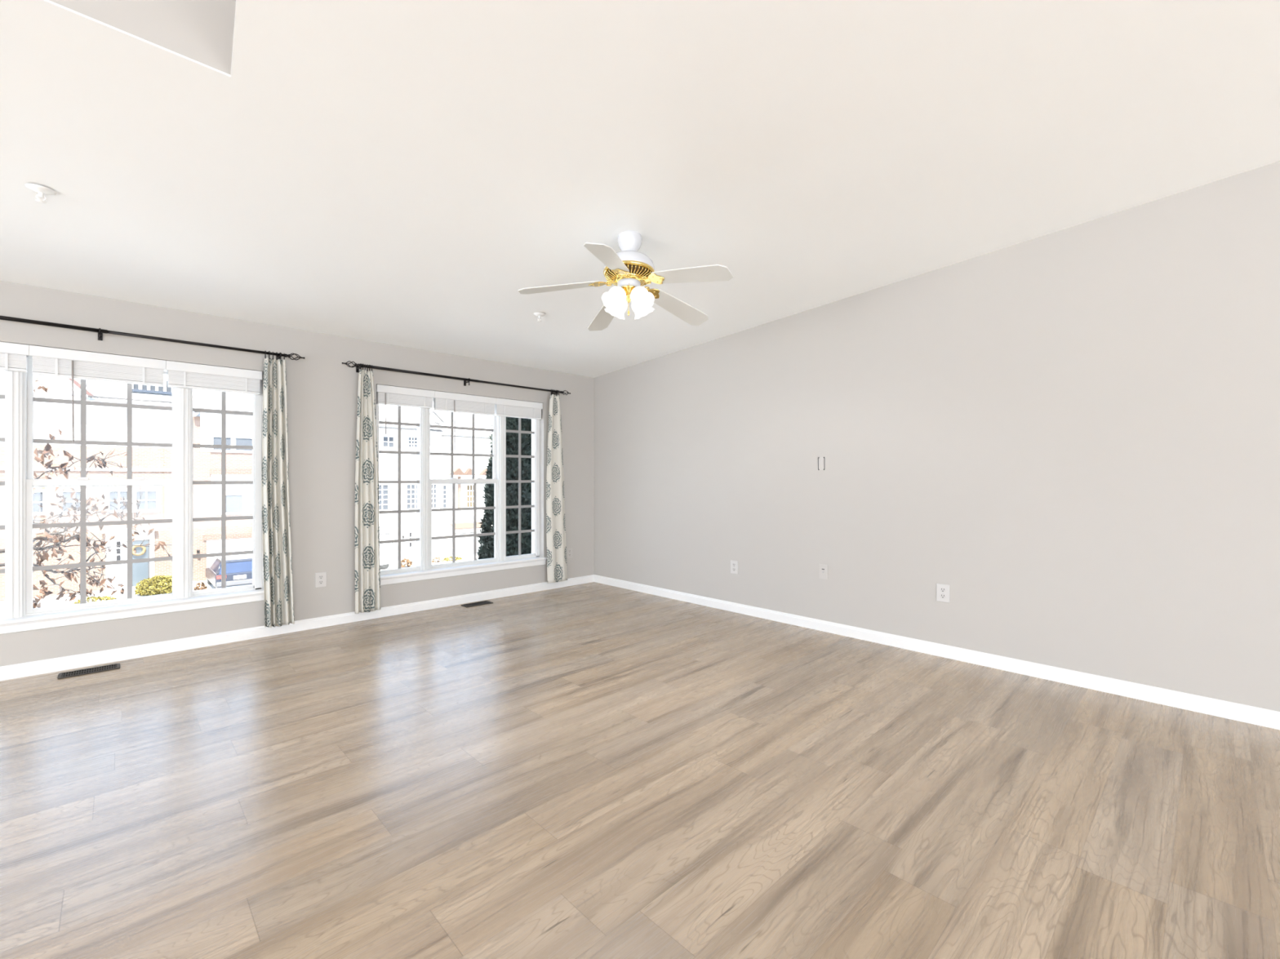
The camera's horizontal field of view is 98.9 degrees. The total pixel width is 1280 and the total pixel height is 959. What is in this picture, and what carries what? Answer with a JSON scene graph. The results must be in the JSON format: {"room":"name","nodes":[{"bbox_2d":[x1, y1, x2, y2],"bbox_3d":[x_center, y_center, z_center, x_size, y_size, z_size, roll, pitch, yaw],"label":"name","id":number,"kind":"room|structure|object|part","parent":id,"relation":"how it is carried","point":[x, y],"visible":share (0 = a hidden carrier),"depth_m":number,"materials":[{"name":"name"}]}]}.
{"room":"empty living room","nodes":[
{"label":"empty living room","id":0,"kind":"room"},
{"bbox_2d":[49,0,235,74],"bbox_3d":[-2.711,-2.433,0.685,11.430,2.134,0.147,0,0,-44],"label":"wall","id":1,"kind":"structure","parent":0,"point":[202,31],"depth_m":1.76,"materials":[{"name":"beige paint"}]},
{"bbox_2d":[0,280,594,666],"bbox_3d":[-4.595,0.014,2.655,11.430,2.472,0.220,0,0,-44],"label":"wall","id":2,"kind":"structure","parent":0,"point":[322,391],"depth_m":4.40,"materials":[{"name":"beige paint"}]},
{"bbox_2d":[0,355,264,634],"bbox_3d":[-3.527,0.051,3.622,1.780,1.748,0.200,0,0,-44],"label":"window","id":3,"kind":"structure","parent":2,"relation":"in","point":[19,615],"depth_m":3.68,"materials":[{"name":"white plastic"}]},
{"bbox_3d":[-4.001,0.040,3.216,0.379,1.604,0.040,0,0,-44],"label":"sash","id":4,"kind":"part","parent":3,"relation":"part of","materials":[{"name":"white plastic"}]},
{"bbox_2d":[0,394,4,573],"bbox_3d":[-3.998,0.035,3.213,0.359,1.551,0.005,0,0,-44],"label":"grille","id":5,"kind":"object","parent":3,"relation":"attached to","point":[2,396],"depth_m":3.33,"materials":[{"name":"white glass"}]},
{"bbox_2d":[0,342,29,373],"bbox_3d":[-3.929,-0.736,3.184,0.512,0.163,0.062,0,0,-44],"label":"window blind","id":6,"kind":"object","parent":3,"relation":"attached to","point":[13,357],"visible":0.97,"depth_m":3.30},
{"bbox_3d":[-3.933,-0.662,3.188,0.484,0.016,0.050,0,0,-44],"label":"rail","id":7,"kind":"part","parent":6,"relation":"part of","materials":[{"name":"white plastic"}]},
{"bbox_2d":[29,345,165,442],"bbox_3d":[-3.518,-0.523,3.578,0.635,0.587,0.062,0,0,-44],"label":"window blind","id":8,"kind":"object","parent":3,"relation":"attached to","point":[46,361],"visible":1,"depth_m":3.53,"materials":[{"name":"white plastic"}]},
{"bbox_3d":[-3.522,-0.650,3.582,0.607,0.016,0.050,0,0,-44],"label":"rail","id":9,"kind":"part","parent":8,"relation":"part of","materials":[{"name":"white plastic"}]},
{"bbox_3d":[-3.546,0.419,3.641,0.730,0.858,0.041,0,0,-44],"label":"sash","id":10,"kind":"part","parent":3,"relation":"part of","materials":[{"name":"white plastic"}]},
{"bbox_3d":[-3.574,-0.355,3.671,0.730,0.813,0.033,0,0,-44],"label":"sash","id":11,"kind":"part","parent":3,"relation":"part of","materials":[{"name":"white plastic"}]},
{"bbox_2d":[32,485,172,604],"bbox_3d":[-3.547,0.427,3.642,0.664,0.767,0.005,0,0,-44],"label":"grille","id":12,"kind":"object","parent":3,"relation":"attached to","point":[82,524],"depth_m":3.63,"materials":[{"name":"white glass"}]},
{"bbox_2d":[33,379,172,479],"bbox_3d":[-3.572,-0.364,3.669,0.664,0.752,0.005,0,0,-44],"label":"grille","id":13,"kind":"object","parent":3,"relation":"attached to","point":[83,402],"depth_m":3.66,"materials":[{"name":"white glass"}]},
{"bbox_3d":[-3.498,0.856,3.591,1.780,0.019,0.115,0,0,-44],"label":"sill","id":14,"kind":"part","parent":3,"relation":"part of","materials":[{"name":"white paint"}]},
{"bbox_2d":[165,360,262,395],"bbox_3d":[-3.089,-0.730,3.988,0.558,0.175,0.062,0,0,-44],"label":"window blind","id":15,"kind":"object","parent":3,"relation":"attached to","point":[180,375],"visible":1,"depth_m":3.96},
{"bbox_3d":[-3.093,-0.650,3.993,0.530,0.016,0.050,0,0,-44],"label":"rail","id":16,"kind":"part","parent":15,"relation":"part of","materials":[{"name":"white plastic"}]},
{"bbox_2d":[192,391,253,588],"bbox_3d":[-3.099,0.035,4.074,0.359,1.551,0.005,0,0,-44],"label":"grille","id":17,"kind":"object","parent":3,"relation":"attached to","point":[224,411],"depth_m":4.07,"materials":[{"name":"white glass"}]},
{"bbox_3d":[-3.101,0.040,4.077,0.379,1.604,0.040,0,0,-44],"label":"sash","id":18,"kind":"part","parent":3,"relation":"part of","materials":[{"name":"white plastic"}]},
{"bbox_2d":[0,315,305,359],"bbox_3d":[-3.471,-0.931,3.498,2.310,0.078,0.117,0,0,-44],"label":"curtain rod","id":19,"kind":"object","parent":2,"relation":"attached to","point":[100,331],"visible":0.99,"depth_m":3.56,"materials":[{"name":"black metal"}]},
{"bbox_2d":[261,350,294,627],"bbox_3d":[-2.741,0.080,4.152,0.209,2.079,0.074,0,0,-44],"label":"curtain","id":20,"kind":"object","parent":19,"relation":"hanging from","point":[276,523],"visible":1,"depth_m":4.13,"materials":[{"name":"beige fabric"}]},
{"bbox_2d":[0,574,594,680],"bbox_3d":[-4.515,1.159,2.571,11.030,0.083,0.013,0,0,-44],"label":"baseboard","id":21,"kind":"structure","parent":2,"relation":"attached to","point":[66,663],"depth_m":4.07,"materials":[{"name":"white paint"}]},
{"bbox_2d":[315,572,326,587],"bbox_3d":[-2.580,0.816,4.425,0.082,0.120,0.008,0,0,-44],"label":"wall outlet","id":22,"kind":"object","parent":2,"relation":"attached to","point":[321,577],"visible":1,"depth_m":4.42,"materials":[{"name":"white plastic"}]},
{"bbox_2d":[342,360,570,395],"bbox_3d":[-1.618,-0.931,5.271,2.300,0.078,0.117,0,0,-44],"label":"curtain rod","id":23,"kind":"object","parent":2,"relation":"attached to","point":[357,366],"visible":1,"depth_m":5.03,"materials":[{"name":"black metal"}]},
{"bbox_2d":[355,363,380,613],"bbox_3d":[-2.277,0.079,4.595,0.206,2.079,0.050,0,0,-44],"label":"curtain","id":24,"kind":"object","parent":23,"relation":"hanging from","point":[367,561],"visible":1,"depth_m":4.58,"materials":[{"name":"beige fabric"}]},
{"bbox_2d":[546,389,567,582],"bbox_3d":[-0.892,0.079,5.922,0.278,2.079,0.039,0,0,-44],"label":"curtain","id":25,"kind":"object","parent":23,"relation":"hanging from","point":[557,566],"visible":1,"depth_m":5.91,"materials":[{"name":"beige fabric"}]},
{"bbox_2d":[376,398,546,585],"bbox_3d":[-1.706,0.051,5.364,1.780,1.748,0.200,0,0,-44],"label":"window","id":26,"kind":"structure","parent":2,"relation":"in","point":[424,570],"depth_m":5.33,"materials":[{"name":"white plastic"}]},
{"bbox_2d":[378,405,419,568],"bbox_3d":[-2.177,0.035,4.955,0.359,1.551,0.005,0,0,-44],"label":"grille","id":27,"kind":"object","parent":26,"relation":"attached to","point":[398,423],"depth_m":4.95,"materials":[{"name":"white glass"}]},
{"bbox_3d":[-2.180,0.040,4.958,0.379,1.604,0.040,0,0,-44],"label":"sash","id":28,"kind":"part","parent":26,"relation":"part of","materials":[{"name":"white plastic"}]},
{"bbox_2d":[376,384,435,434],"bbox_3d":[-2.109,-0.604,4.926,0.512,0.427,0.062,0,0,-44],"label":"window blind","id":29,"kind":"object","parent":26,"relation":"attached to","point":[385,394],"visible":0.92,"depth_m":4.89,"materials":[{"name":"white plastic"}]},
{"bbox_3d":[-2.113,-0.662,4.930,0.484,0.016,0.050,0,0,-44],"label":"rail","id":30,"kind":"part","parent":29,"relation":"part of","materials":[{"name":"white plastic"}]},
{"bbox_2d":[430,412,493,479],"bbox_3d":[-1.751,-0.364,5.411,0.664,0.752,0.005,0,0,-44],"label":"grille","id":31,"kind":"object","parent":26,"relation":"attached to","point":[451,427],"depth_m":5.40,"materials":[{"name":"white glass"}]},
{"bbox_3d":[-1.754,-0.355,5.413,0.730,0.813,0.033,0,0,-44],"label":"sash","id":32,"kind":"part","parent":26,"relation":"part of","materials":[{"name":"white plastic"}]},
{"bbox_3d":[-1.677,0.856,5.333,1.780,0.019,0.115,0,0,-44],"label":"sill","id":33,"kind":"part","parent":26,"relation":"part of","materials":[{"name":"white paint"}]},
{"bbox_3d":[-1.725,0.419,5.383,0.730,0.858,0.041,0,0,-44],"label":"sash","id":34,"kind":"part","parent":26,"relation":"part of","materials":[{"name":"white plastic"}]},
{"bbox_2d":[431,483,495,562],"bbox_3d":[-1.726,0.427,5.384,0.664,0.767,0.005,0,0,-44],"label":"grille","id":35,"kind":"object","parent":26,"relation":"attached to","point":[475,508],"depth_m":5.45,"materials":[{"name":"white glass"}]},
{"bbox_2d":[433,391,496,450],"bbox_3d":[-1.697,-0.543,5.320,0.635,0.547,0.062,0,0,-44],"label":"window blind","id":36,"kind":"object","parent":26,"relation":"attached to","point":[442,401],"visible":0.98,"depth_m":5.28,"materials":[{"name":"white plastic"}]},
{"bbox_3d":[-1.701,-0.650,5.324,0.607,0.016,0.050,0,0,-44],"label":"rail","id":37,"kind":"part","parent":36,"relation":"part of","materials":[{"name":"white plastic"}]},
{"bbox_2d":[494,397,542,419],"bbox_3d":[-1.268,-0.730,5.730,0.558,0.175,0.062,0,0,-44],"label":"window blind","id":38,"kind":"object","parent":26,"relation":"attached to","point":[503,407],"visible":0.95,"depth_m":5.70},
{"bbox_3d":[-1.272,-0.650,5.735,0.530,0.016,0.050,0,0,-44],"label":"rail","id":39,"kind":"part","parent":38,"relation":"part of","materials":[{"name":"white plastic"}]},
{"bbox_2d":[506,417,534,555],"bbox_3d":[-1.278,0.035,5.816,0.359,1.551,0.005,0,0,-44],"label":"grille","id":40,"kind":"object","parent":26,"relation":"attached to","point":[519,432],"depth_m":5.82,"materials":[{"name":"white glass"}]},
{"bbox_3d":[-1.281,0.040,5.819,0.379,1.604,0.040,0,0,-44],"label":"sash","id":41,"kind":"part","parent":26,"relation":"part of","materials":[{"name":"white plastic"}]},
{"bbox_2d":[566,547,572,559],"bbox_3d":[-0.790,0.832,6.137,0.082,0.120,0.008,0,0,-44],"label":"wall outlet","id":42,"kind":"object","parent":2,"relation":"attached to","point":[569,550],"visible":0.94,"depth_m":6.13,"materials":[{"name":"plastic"}]},
{"bbox_2d":[0,582,1279,958],"bbox_3d":[-0.204,1.200,-1.956,11.100,0.001,12.555,0,0,-44],"label":"floor","id":43,"kind":"structure","parent":0,"point":[593,770],"depth_m":2.01,"materials":[{"name":"brown wood"}]},
{"bbox_2d":[57,662,119,679],"bbox_3d":[-3.428,1.197,3.412,0.274,0.006,0.124,0,0,-44],"label":"floor vent","id":44,"kind":"object","parent":43,"relation":"in","point":[116,666],"visible":1,"depth_m":3.41,"materials":[{"name":"metal"}]},
{"bbox_2d":[461,600,493,607],"bbox_3d":[-1.558,1.197,5.238,0.274,0.006,0.124,0,0,-44],"label":"floor vent","id":45,"kind":"object","parent":43,"relation":"in","point":[484,602],"visible":1,"depth_m":5.23,"materials":[{"name":"metal"}]},
{"bbox_2d":[0,0,1279,377],"bbox_3d":[-0.204,-1.596,-1.935,11.230,0.842,12.685,0,0,-44],"label":"ceiling","id":46,"kind":"structure","parent":0,"point":[396,172],"depth_m":2.31,"materials":[{"name":"white paint"}]},
{"bbox_2d":[25,183,56,203],"bbox_3d":[-2.636,-1.250,2.410,0.096,0.061,0.096,0,0,-44],"label":"sprinkler","id":47,"kind":"object","parent":46,"relation":"attached to","point":[41,190],"visible":1,"depth_m":2.40,"materials":[{"name":"white plastic"}]},
{"bbox_2d":[533,312,545,321],"bbox_3d":[-0.778,-1.248,4.232,0.096,0.061,0.096,0,0,-44],"label":"sprinkler","id":48,"kind":"object","parent":46,"relation":"attached to","point":[539,315],"visible":1,"depth_m":4.21,"materials":[{"name":"white plastic"}]},
{"bbox_2d":[518,231,733,330],"bbox_3d":[-0.023,-1.133,3.028,1.115,0.490,1.169,0,0,32],"label":"ceiling fan","id":49,"kind":"object","parent":46,"relation":"hanging from","point":[629,269],"visible":1,"depth_m":3.00,"materials":[{"name":"white wood"}]},
{"bbox_3d":[-0.446,-1.058,3.023,0.436,0.078,0.136,0,0,-4],"label":"fan blade","id":50,"kind":"part","parent":49,"relation":"part of","materials":[{"name":"white wood"}]},
{"bbox_3d":[-0.207,-1.028,3.410,0.135,0.115,0.430,0,0,-23],"label":"fan blade","id":51,"kind":"part","parent":49,"relation":"part of","materials":[{"name":"white wood"}]},
{"bbox_3d":[-0.150,-1.079,2.680,0.134,0.061,0.439,0,0,14],"label":"fan blade","id":52,"kind":"part","parent":49,"relation":"part of","materials":[{"name":"white wood"}]},
{"bbox_3d":[-0.139,-0.982,2.977,0.136,0.135,0.128,5,-6,-44],"label":"lamp shade","id":53,"kind":"part","parent":49,"relation":"part of","materials":[{"name":"white glass"}]},
{"bbox_3d":[-0.134,-0.972,3.125,0.128,0.135,0.136,5,-6,-44],"label":"lamp shade","id":54,"kind":"part","parent":49,"relation":"part of","materials":[{"name":"white glass"}]},
{"bbox_2d":[604,264,652,286],"bbox_3d":[-0.060,-1.124,3.060,0.271,0.051,0.272,0,0,-44],"label":"motor housing","id":55,"kind":"object","parent":49,"relation":"attached to","point":[638,273],"depth_m":2.99,"materials":[{"name":"gold metal"}]},
{"bbox_3d":[-0.061,-0.978,2.987,0.012,0.181,0.012,5,-6,-44],"label":"pull chain","id":56,"kind":"part","parent":49,"relation":"part of","materials":[{"name":"gold metal"}]},
{"bbox_3d":[0.010,-0.981,2.972,0.128,0.135,0.136,5,-6,-44],"label":"lamp shade","id":57,"kind":"part","parent":49,"relation":"part of","materials":[{"name":"white glass"}]},
{"bbox_3d":[0.014,-0.970,3.120,0.136,0.135,0.128,5,-6,-44],"label":"lamp shade","id":58,"kind":"part","parent":49,"relation":"part of","materials":[{"name":"white glass"}]},
{"bbox_3d":[0.237,-1.031,3.298,0.439,0.092,0.142,5,-6,-44],"label":"fan blade","id":59,"kind":"part","parent":49,"relation":"part of","materials":[{"name":"white wood"}]},
{"bbox_3d":[0.266,-1.062,2.852,0.437,0.087,0.132,0,0,32],"label":"fan blade","id":60,"kind":"part","parent":49,"relation":"part of","materials":[{"name":"white wood"}]},
{"bbox_2d":[594,160,1279,711],"bbox_3d":[3.905,-0.387,1.892,0.200,3.274,12.735,0,0,-44],"label":"wall","id":61,"kind":"structure","parent":0,"point":[1073,432],"depth_m":3.41,"materials":[{"name":"beige paint"}]},
{"bbox_2d":[730,560,737,574],"bbox_3d":[0.849,0.797,4.936,0.008,0.120,0.082,0,0,-44],"label":"wall outlet","id":62,"kind":"object","parent":61,"relation":"attached to","point":[734,564],"visible":1,"depth_m":4.93,"materials":[{"name":"white plastic"}]},
{"bbox_2d":[817,457,825,470],"bbox_3d":[1.434,-0.121,4.327,0.006,0.104,0.060,0,0,-44],"label":"bracket","id":63,"kind":"object","parent":61,"relation":"attached to","point":[821,460],"visible":1,"depth_m":4.32,"materials":[{"name":"white plastic"}]},
{"bbox_2d":[818,564,827,579],"bbox_3d":[1.441,0.733,4.310,0.020,0.116,0.072,0,0,-44],"label":"cable plate","id":64,"kind":"object","parent":61,"relation":"attached to","point":[823,569],"visible":1,"depth_m":4.31,"materials":[{"name":"plastic"}]},
{"bbox_2d":[594,574,1279,729],"bbox_3d":[3.777,1.159,1.873,0.013,0.083,12.485,0,0,-44],"label":"baseboard","id":65,"kind":"structure","parent":61,"relation":"attached to","point":[1217,708],"depth_m":3.42,"materials":[{"name":"white paint"}]},
{"bbox_2d":[936,583,949,603],"bbox_3d":[2.042,0.770,3.689,0.008,0.120,0.082,0,0,-44],"label":"wall outlet","id":66,"kind":"object","parent":61,"relation":"attached to","point":[942,590],"visible":1,"depth_m":3.69,"materials":[{"name":"white plastic"}]},
{"label":"outside","id":67,"kind":"structure","parent":0,"visible":0},
{"bbox_3d":[-6.013,5.025,20.750,100.000,1.650,27.700,0,0,-44],"label":"ground","id":68,"kind":"structure","parent":67,"visible":0},
{"bbox_2d":[0,377,172,608],"bbox_3d":[-8.630,0.931,7.804,2.999,7.463,1.759,0,0,-44],"label":"autumn tree","id":69,"kind":"object","parent":68,"relation":"on","point":[47,536],"visible":0.77,"depth_m":7.96,"materials":[{"name":"brown plant"}]},
{"bbox_2d":[476,417,531,559],"bbox_3d":[-2.088,0.818,9.086,1.586,7.165,1.579,0,0,-34],"label":"arborvitae","id":70,"kind":"object","parent":68,"relation":"on","point":[486,550],"visible":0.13,"depth_m":8.74,"materials":[{"name":"green plant"}]},
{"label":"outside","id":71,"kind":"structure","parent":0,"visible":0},
{"bbox_2d":[0,553,478,612],"bbox_3d":[-18.180,5.990,33.467,100.000,0.320,7.500,0,0,-44],"label":"sidewalk","id":72,"kind":"structure","parent":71,"point":[49,601],"depth_m":27.58,"materials":[{"name":"concrete"}]},
{"bbox_2d":[0,370,172,600],"bbox_3d":[-32.921,-1.000,29.709,12.700,13.700,9.550,0,0,-44],"label":"townhouse","id":73,"kind":"structure","parent":72,"relation":"on","point":[107,424],"depth_m":28.64,"materials":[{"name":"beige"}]},
{"bbox_3d":[-29.802,1.150,26.832,0.730,1.000,0.020,0,0,-44],"label":"pane","id":74,"kind":"part","parent":73,"relation":"part of","materials":[{"name":"white glass"}]},
{"bbox_3d":[-28.765,1.150,27.824,0.800,1.000,0.020,0,0,-44],"label":"pane","id":75,"kind":"part","parent":73,"relation":"part of","materials":[{"name":"white glass"}]},
{"bbox_3d":[-27.538,1.155,28.928,0.700,0.990,0.020,0,0,-44],"label":"pane","id":76,"kind":"part","parent":73,"relation":"part of","materials":[{"name":"glass"}]},
{"bbox_3d":[-27.528,3.825,28.896,0.170,1.050,0.020,0,0,-44],"label":"pane","id":77,"kind":"part","parent":73,"relation":"part of","materials":[{"name":"glass"}]},
{"bbox_2d":[102,527,157,533],"bbox_3d":[-27.186,2.735,29.211,2.200,0.170,0.200,0,0,-44],"label":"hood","id":78,"kind":"object","parent":73,"relation":"attached to","point":[104,530],"depth_m":28.95,"materials":[{"name":"white"}]},
{"bbox_3d":[-26.979,4.545,29.436,0.790,2.410,0.060,0,0,-44],"label":"door","id":79,"kind":"part","parent":73,"relation":"part of","materials":[{"name":"blue wood"}]},
{"bbox_3d":[-26.965,4.515,29.436,0.930,2.470,0.080,0,0,-44],"label":"door frame","id":80,"kind":"part","parent":73,"relation":"part of","materials":[{"name":"white wood"}]},
{"bbox_3d":[-26.758,1.155,29.675,0.800,0.990,0.020,0,0,-44],"label":"pane","id":81,"kind":"part","parent":73,"relation":"part of","materials":[{"name":"glass"}]},
{"bbox_3d":[-26.819,-4.825,30.599,2.650,0.150,0.200,0,0,-44],"label":"dormer sill","id":82,"kind":"part","parent":73,"relation":"part of","materials":[{"name":"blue stone"}]},
{"bbox_3d":[-26.922,-5.200,30.708,2.650,0.700,0.100,0,0,-44],"label":"dormer glass","id":83,"kind":"part","parent":73,"relation":"part of","materials":[{"name":"glass"}]},
{"bbox_2d":[71,595,116,604],"bbox_3d":[-25.413,5.659,25.498,1.543,0.426,1.038,0,0,-44],"label":"shrub","id":84,"kind":"object","parent":72,"relation":"on","point":[106,597],"visible":0.63,"depth_m":25.50,"materials":[{"name":"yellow plant"}]},
{"bbox_2d":[134,575,172,595],"bbox_3d":[-24.387,5.380,27.873,2.019,0.995,1.748,0,0,-44],"label":"shrub","id":85,"kind":"object","parent":72,"relation":"on","point":[158,584],"visible":0.75,"depth_m":27.35,"materials":[{"name":"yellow plant"}]},
{"bbox_2d":[192,581,207,591],"bbox_3d":[-22.632,5.573,28.166,0.600,0.571,0.584,0,0,-44],"label":"potted plant","id":86,"kind":"object","parent":72,"relation":"on","point":[203,586],"visible":0.83,"depth_m":28.07,"materials":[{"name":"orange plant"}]},
{"bbox_2d":[192,389,252,582],"bbox_3d":[-24.922,-0.695,37.397,9.450,13.090,9.500,0,0,-44],"label":"townhouse","id":87,"kind":"structure","parent":72,"relation":"on","point":[206,426],"depth_m":31.80,"materials":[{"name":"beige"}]},
{"bbox_3d":[-24.330,-2.050,31.860,0.830,0.740,0.020,0,0,-44],"label":"pane","id":88,"kind":"part","parent":87,"relation":"part of","materials":[{"name":"glass"}]},
{"bbox_3d":[-23.531,0.920,32.624,3.200,2.320,0.040,0,0,-44],"label":"bay panel","id":89,"kind":"part","parent":87,"relation":"part of","materials":[{"name":"white paint"}]},
{"bbox_3d":[-23.901,1.455,32.229,0.780,1.010,0.020,0,0,-44],"label":"pane","id":90,"kind":"part","parent":87,"relation":"part of","materials":[{"name":"white glass"}]},
{"bbox_3d":[-23.571,-2.050,32.586,0.830,0.740,0.020,0,0,-44],"label":"pane","id":91,"kind":"part","parent":87,"relation":"part of","materials":[{"name":"glass"}]},
{"bbox_2d":[205,554,252,588],"bbox_3d":[-22.198,5.011,29.885,2.000,1.637,4.520,0,0,-44],"label":"car","id":92,"kind":"object","parent":72,"relation":"on","point":[238,568],"visible":0.61,"depth_m":28.45,"materials":[{"name":"blue paint"}]},
{"bbox_2d":[216,575,226,579],"bbox_3d":[-21.292,4.995,27.839,0.420,0.190,0.170,0,0,-44],"label":"tail light","id":93,"kind":"object","parent":92,"relation":"attached to","point":[218,577],"depth_m":27.72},
{"bbox_3d":[-21.826,4.595,29.496,1.847,0.570,3.043,0,0,-44],"label":"cabin glass","id":94,"kind":"part","parent":92,"relation":"part of","materials":[{"name":"glass"}]},
{"bbox_3d":[-20.674,5.080,28.292,0.520,0.180,0.050,0,0,-44],"label":"license plate","id":95,"kind":"part","parent":92,"relation":"part of","materials":[{"name":"white metal"}]},
{"bbox_2d":[379,553,395,569],"bbox_3d":[-17.869,5.101,34.362,1.800,1.457,4.620,0,0,28],"label":"car","id":96,"kind":"object","parent":72,"relation":"on","point":[385,559],"visible":0.17,"depth_m":35.31,"materials":[{"name":"white paint"}]},
{"bbox_2d":[400,558,413,568],"bbox_3d":[-15.233,5.514,35.515,0.925,0.754,0.855,0,0,0],"label":"flowering plant","id":97,"kind":"object","parent":72,"relation":"on","point":[404,560],"visible":0.71,"depth_m":35.40,"materials":[{"name":"orange plant"}]},
{"bbox_2d":[378,404,444,560],"bbox_3d":[-19.645,-0.645,42.369,4.990,12.990,9.610,0,0,-44],"label":"townhouse","id":98,"kind":"structure","parent":72,"relation":"on","point":[388,463],"depth_m":39.26,"materials":[{"name":"white"}]},
{"bbox_3d":[-17.963,1.285,38.159,0.760,1.730,0.020,0,0,-44],"label":"pane","id":99,"kind":"part","parent":98,"relation":"part of","materials":[{"name":"glass"}]},
{"bbox_3d":[-17.921,4.875,38.137,1.230,1.950,0.070,0,0,-44],"label":"garage door","id":100,"kind":"part","parent":98,"relation":"part of","materials":[{"name":"white"}]},
{"bbox_3d":[-17.674,-2.600,38.435,0.700,0.700,0.020,0,0,-44],"label":"pane","id":101,"kind":"part","parent":98,"relation":"part of","materials":[{"name":"glass"}]},
{"bbox_3d":[-16.434,1.285,39.621,0.870,1.730,0.020,0,0,-44],"label":"pane","id":102,"kind":"part","parent":98,"relation":"part of","materials":[{"name":"white glass"}]},
{"bbox_3d":[-16.445,-2.650,39.611,0.600,0.700,0.020,0,0,-44],"label":"pane","id":103,"kind":"part","parent":98,"relation":"part of","materials":[{"name":"glass"}]},
{"bbox_3d":[-15.361,1.285,40.648,0.400,1.730,0.020,0,0,-44],"label":"pane","id":104,"kind":"part","parent":98,"relation":"part of","materials":[{"name":"white glass"}]},
{"bbox_3d":[-15.151,-4.491,40.109,1.620,1.000,0.130,0,0,-44],"label":"rake trim","id":105,"kind":"part","parent":98,"relation":"part of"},
{"bbox_2d":[431,556,443,563],"bbox_3d":[-14.098,5.644,38.110,0.757,0.446,0.786,0,0,-44],"label":"flowering plant","id":106,"kind":"object","parent":72,"relation":"on","point":[439,560],"visible":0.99,"depth_m":38.04,"materials":[{"name":"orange plant"}]},
{"bbox_2d":[442,555,462,561],"bbox_3d":[-13.383,5.687,39.197,1.507,0.372,1.075,0,0,-44],"label":"shrub","id":107,"kind":"object","parent":72,"relation":"on","point":[447,558],"visible":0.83,"depth_m":38.93,"materials":[{"name":"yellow plant"}]},
{"bbox_2d":[430,402,492,556],"bbox_3d":[-13.175,-0.245,48.358,12.580,12.190,9.900,0,0,-44],"label":"townhouse","id":108,"kind":"structure","parent":72,"relation":"on","point":[462,464],"depth_m":42.38,"materials":[{"name":"beige"}]},
{"bbox_3d":[-14.729,1.350,41.252,0.250,1.700,0.020,0,0,-44],"label":"pane","id":109,"kind":"part","parent":108,"relation":"part of","materials":[{"name":"white glass"}]},
{"bbox_3d":[-13.746,4.825,41.086,0.140,2.050,0.140,0,0,-44],"label":"porch post","id":110,"kind":"part","parent":108,"relation":"part of","materials":[{"name":"white wood"}]},
{"bbox_3d":[-13.194,1.350,42.721,0.640,1.700,0.020,0,0,-44],"label":"pane","id":111,"kind":"part","parent":108,"relation":"part of","materials":[{"name":"glass"}]}
]}

